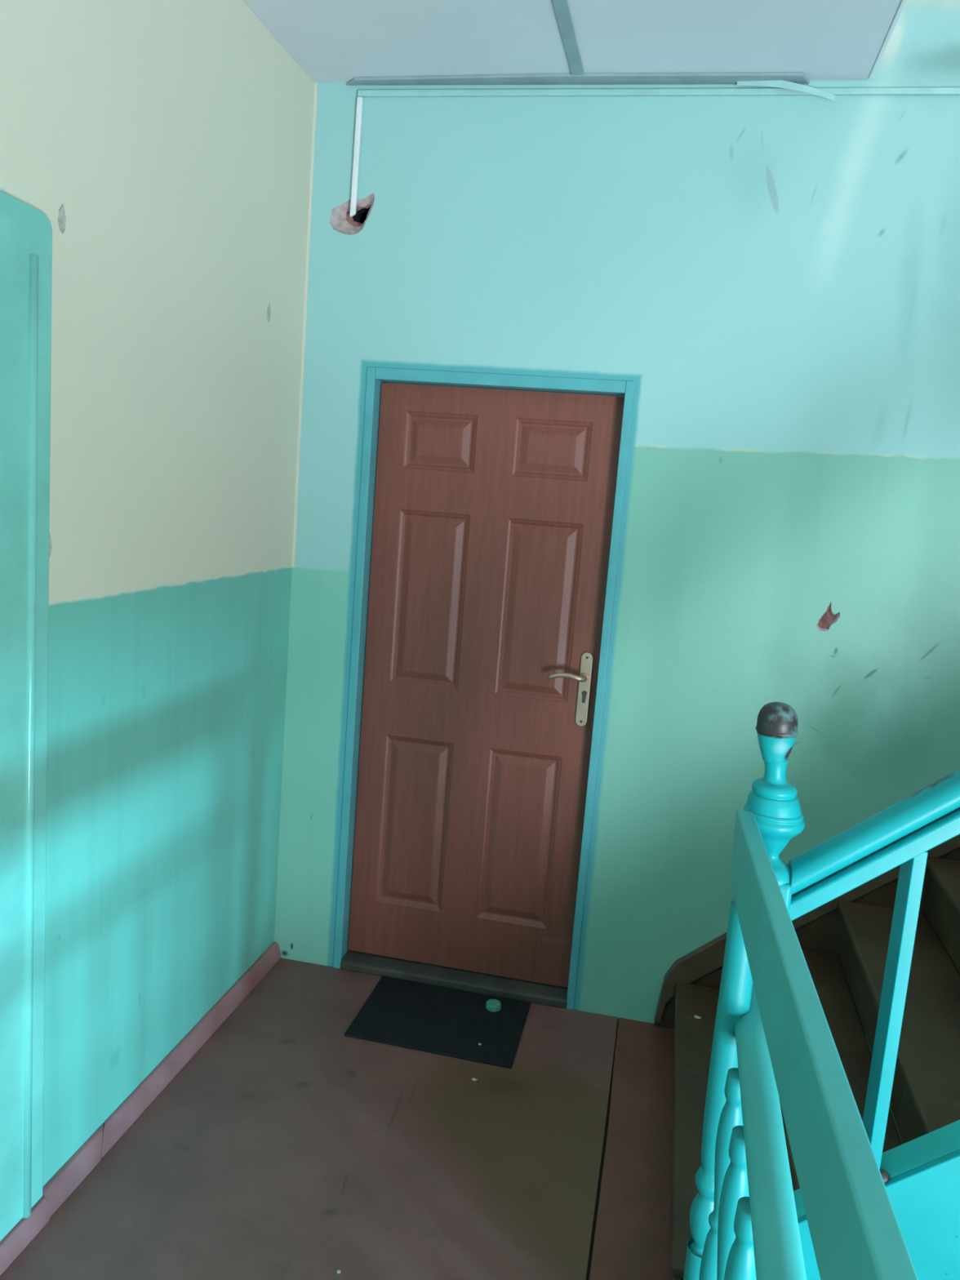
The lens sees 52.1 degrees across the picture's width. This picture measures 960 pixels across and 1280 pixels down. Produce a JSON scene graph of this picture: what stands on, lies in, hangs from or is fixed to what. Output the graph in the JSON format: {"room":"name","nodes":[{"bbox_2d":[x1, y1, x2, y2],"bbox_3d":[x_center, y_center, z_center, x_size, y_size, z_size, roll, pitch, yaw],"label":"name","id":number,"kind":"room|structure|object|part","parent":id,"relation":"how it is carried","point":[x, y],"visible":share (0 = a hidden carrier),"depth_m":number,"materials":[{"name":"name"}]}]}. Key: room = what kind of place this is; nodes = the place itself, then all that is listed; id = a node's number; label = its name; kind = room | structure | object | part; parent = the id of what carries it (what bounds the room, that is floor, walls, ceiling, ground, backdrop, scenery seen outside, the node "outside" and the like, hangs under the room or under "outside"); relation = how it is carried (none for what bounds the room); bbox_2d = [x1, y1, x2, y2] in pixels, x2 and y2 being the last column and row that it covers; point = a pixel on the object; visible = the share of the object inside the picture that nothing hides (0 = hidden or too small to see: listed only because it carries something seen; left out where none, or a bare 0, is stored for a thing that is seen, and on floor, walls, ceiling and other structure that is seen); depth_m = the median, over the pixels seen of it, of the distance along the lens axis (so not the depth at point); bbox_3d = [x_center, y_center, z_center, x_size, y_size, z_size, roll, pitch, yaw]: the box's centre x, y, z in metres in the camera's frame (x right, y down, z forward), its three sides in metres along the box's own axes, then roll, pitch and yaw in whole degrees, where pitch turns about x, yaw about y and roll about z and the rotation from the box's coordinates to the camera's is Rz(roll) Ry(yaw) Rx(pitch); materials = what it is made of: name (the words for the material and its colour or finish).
{"room":"stairwell landing","nodes":[
{"label":"stairwell landing","id":0,"kind":"room"},
{"bbox_2d":[0,0,315,1186],"bbox_3d":[-1.119,-0.819,0.644,0.140,4.850,5.014,6,9,11],"label":"wall","id":1,"kind":"structure","parent":0,"point":[164,146],"depth_m":2.37,"materials":[{"name":"paint"}]},
{"bbox_2d":[0,190,52,1275],"bbox_3d":[-0.981,0.302,1.507,0.035,2.100,1.007,6,9,11],"label":"door","id":2,"kind":"structure","parent":1,"relation":"in","point":[25,230],"depth_m":1.90,"materials":[{"name":"teal paint"}]},
{"bbox_2d":[42,942,280,1217],"bbox_3d":[-0.829,1.157,2.774,0.030,0.056,1.284,6,9,11],"label":"baseboard","id":3,"kind":"structure","parent":1,"relation":"attached to","point":[70,1175],"depth_m":2.57,"materials":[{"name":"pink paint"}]},
{"bbox_3d":[-0.933,1.226,2.275,0.030,0.056,0.254,6,9,11],"label":"skirting","id":4,"kind":"part","parent":3,"relation":"part of","materials":[{"name":"brown paint"}]},
{"bbox_3d":[-0.810,1.143,2.874,0.028,0.056,1.078,6,9,11],"label":"skirting","id":5,"kind":"part","parent":3,"relation":"part of","materials":[{"name":"brown paint"}]},
{"bbox_2d":[0,958,674,1279],"bbox_3d":[-0.518,1.575,0.877,1.445,0.151,5.074,6,9,11],"label":"floor","id":6,"kind":"structure","parent":0,"point":[289,1145],"depth_m":2.42,"materials":[{"name":"brown paint"}]},
{"bbox_2d":[344,976,530,1068],"bbox_3d":[-0.119,1.178,3.081,0.514,0.029,0.385,6,9,11],"label":"doormat","id":7,"kind":"object","parent":6,"relation":"on","point":[399,1012],"depth_m":3.06,"materials":[{"name":"black rubber"}]},
{"bbox_3d":[0.043,1.176,3.159,0.048,0.023,0.048,6,9,11],"label":"bottle cap","id":8,"kind":"part","parent":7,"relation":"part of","materials":[{"name":"green plastic"}]},
{"bbox_2d":[683,808,918,1279],"bbox_3d":[0.241,0.994,0.779,0.098,1.139,2.052,6,9,10],"label":"guard rail","id":9,"kind":"object","parent":6,"relation":"on","point":[773,1039],"visible":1,"depth_m":1.20,"materials":[{"name":"paint"}]},
{"bbox_3d":[0.403,0.934,1.708,0.058,1.000,0.058,6,9,11],"label":"post","id":10,"kind":"part","parent":9,"relation":"part of","materials":[{"name":"paint"}]},
{"bbox_3d":[0.263,0.772,0.744,0.055,0.055,2.050,6,9,11],"label":"round rail","id":11,"kind":"part","parent":9,"relation":"part of","materials":[{"name":"paint"}]},
{"bbox_2d":[243,0,906,85],"bbox_3d":[-0.217,-1.379,0.379,1.606,0.229,5.014,6,9,11],"label":"ceiling","id":12,"kind":"structure","parent":0,"point":[353,42],"depth_m":2.56,"materials":[{"name":"white paint"}]},
{"bbox_2d":[274,0,959,1144],"bbox_3d":[1.477,-0.170,2.847,4.230,6.400,0.140,6,9,11],"label":"wall","id":13,"kind":"structure","parent":0,"point":[775,279],"depth_m":2.90,"materials":[{"name":"paint"}]},
{"bbox_2d":[333,366,635,1009],"bbox_3d":[-0.010,0.170,3.197,0.830,2.004,0.146,6,9,11],"label":"door","id":14,"kind":"structure","parent":13,"relation":"in","point":[491,504],"depth_m":3.18,"materials":[{"name":"paint"}]},
{"bbox_3d":[-0.401,0.127,3.275,0.028,2.004,0.141,6,9,11],"label":"frame","id":15,"kind":"part","parent":14,"relation":"part of","materials":[{"name":"paint"}]},
{"bbox_3d":[-0.222,0.616,3.298,0.234,0.587,0.010,6,9,11],"label":"panel","id":16,"kind":"part","parent":14,"relation":"part of","materials":[{"name":"brown paint"}]},
{"bbox_3d":[-0.165,-0.130,3.184,0.234,0.570,0.010,6,9,11],"label":"panel","id":17,"kind":"part","parent":14,"relation":"part of","materials":[{"name":"brown paint"}]},
{"bbox_3d":[-0.126,-0.627,3.108,0.234,0.180,0.010,6,9,11],"label":"panel","id":18,"kind":"part","parent":14,"relation":"part of","materials":[{"name":"brown paint"}]},
{"bbox_3d":[0.127,0.653,3.231,0.240,0.587,0.010,6,9,11],"label":"panel","id":19,"kind":"part","parent":14,"relation":"part of","materials":[{"name":"brown paint"}]},
{"bbox_3d":[0.184,-0.092,3.116,0.240,0.570,0.010,6,9,11],"label":"panel","id":20,"kind":"part","parent":14,"relation":"part of","materials":[{"name":"brown paint"}]},
{"bbox_3d":[0.222,-0.590,3.040,0.240,0.180,0.010,6,9,11],"label":"panel","id":21,"kind":"part","parent":14,"relation":"part of","materials":[{"name":"brown paint"}]},
{"bbox_3d":[0.276,0.114,3.083,0.125,0.030,0.056,6,9,11],"label":"lever","id":22,"kind":"part","parent":14,"relation":"part of","materials":[{"name":"silver metal"}]},
{"bbox_3d":[0.330,0.157,3.110,0.039,0.242,0.009,6,9,11],"label":"handle","id":23,"kind":"part","parent":14,"relation":"part of","materials":[{"name":"silver metal"}]},
{"bbox_3d":[0.383,0.211,3.123,0.026,2.004,0.141,6,9,11],"label":"frame","id":24,"kind":"part","parent":14,"relation":"part of","materials":[{"name":"paint"}]},
{"bbox_2d":[349,80,959,217],"bbox_3d":[1.613,-1.273,2.580,4.092,0.391,0.030,6,9,11],"label":"cable trunking","id":25,"kind":"object","parent":13,"relation":"attached to","point":[849,91],"depth_m":2.78,"materials":[{"name":"white plastic"}]},
{"bbox_3d":[0.841,-1.517,2.698,0.265,0.063,0.011,6,9,11],"label":"peeling strip","id":26,"kind":"part","parent":25,"relation":"part of","materials":[{"name":"plastic"}]},
{"bbox_3d":[1.414,3.451,0.700,2.785,0.100,5.014,6,9,11],"label":"floor","id":27,"kind":"structure","parent":0,"visible":0},
{"bbox_2d":[653,702,959,1279],"bbox_3d":[1.465,1.086,2.266,2.075,4.077,1.326,6,9,11],"label":"staircase","id":28,"kind":"structure","parent":27,"relation":"on","point":[873,907],"depth_m":2.01,"materials":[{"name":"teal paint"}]},
{"bbox_3d":[1.429,-0.152,1.478,1.701,1.404,0.072,6,9,11],"label":"handrail","id":29,"kind":"part","parent":28,"relation":"part of","materials":[{"name":"paint"}]}
]}

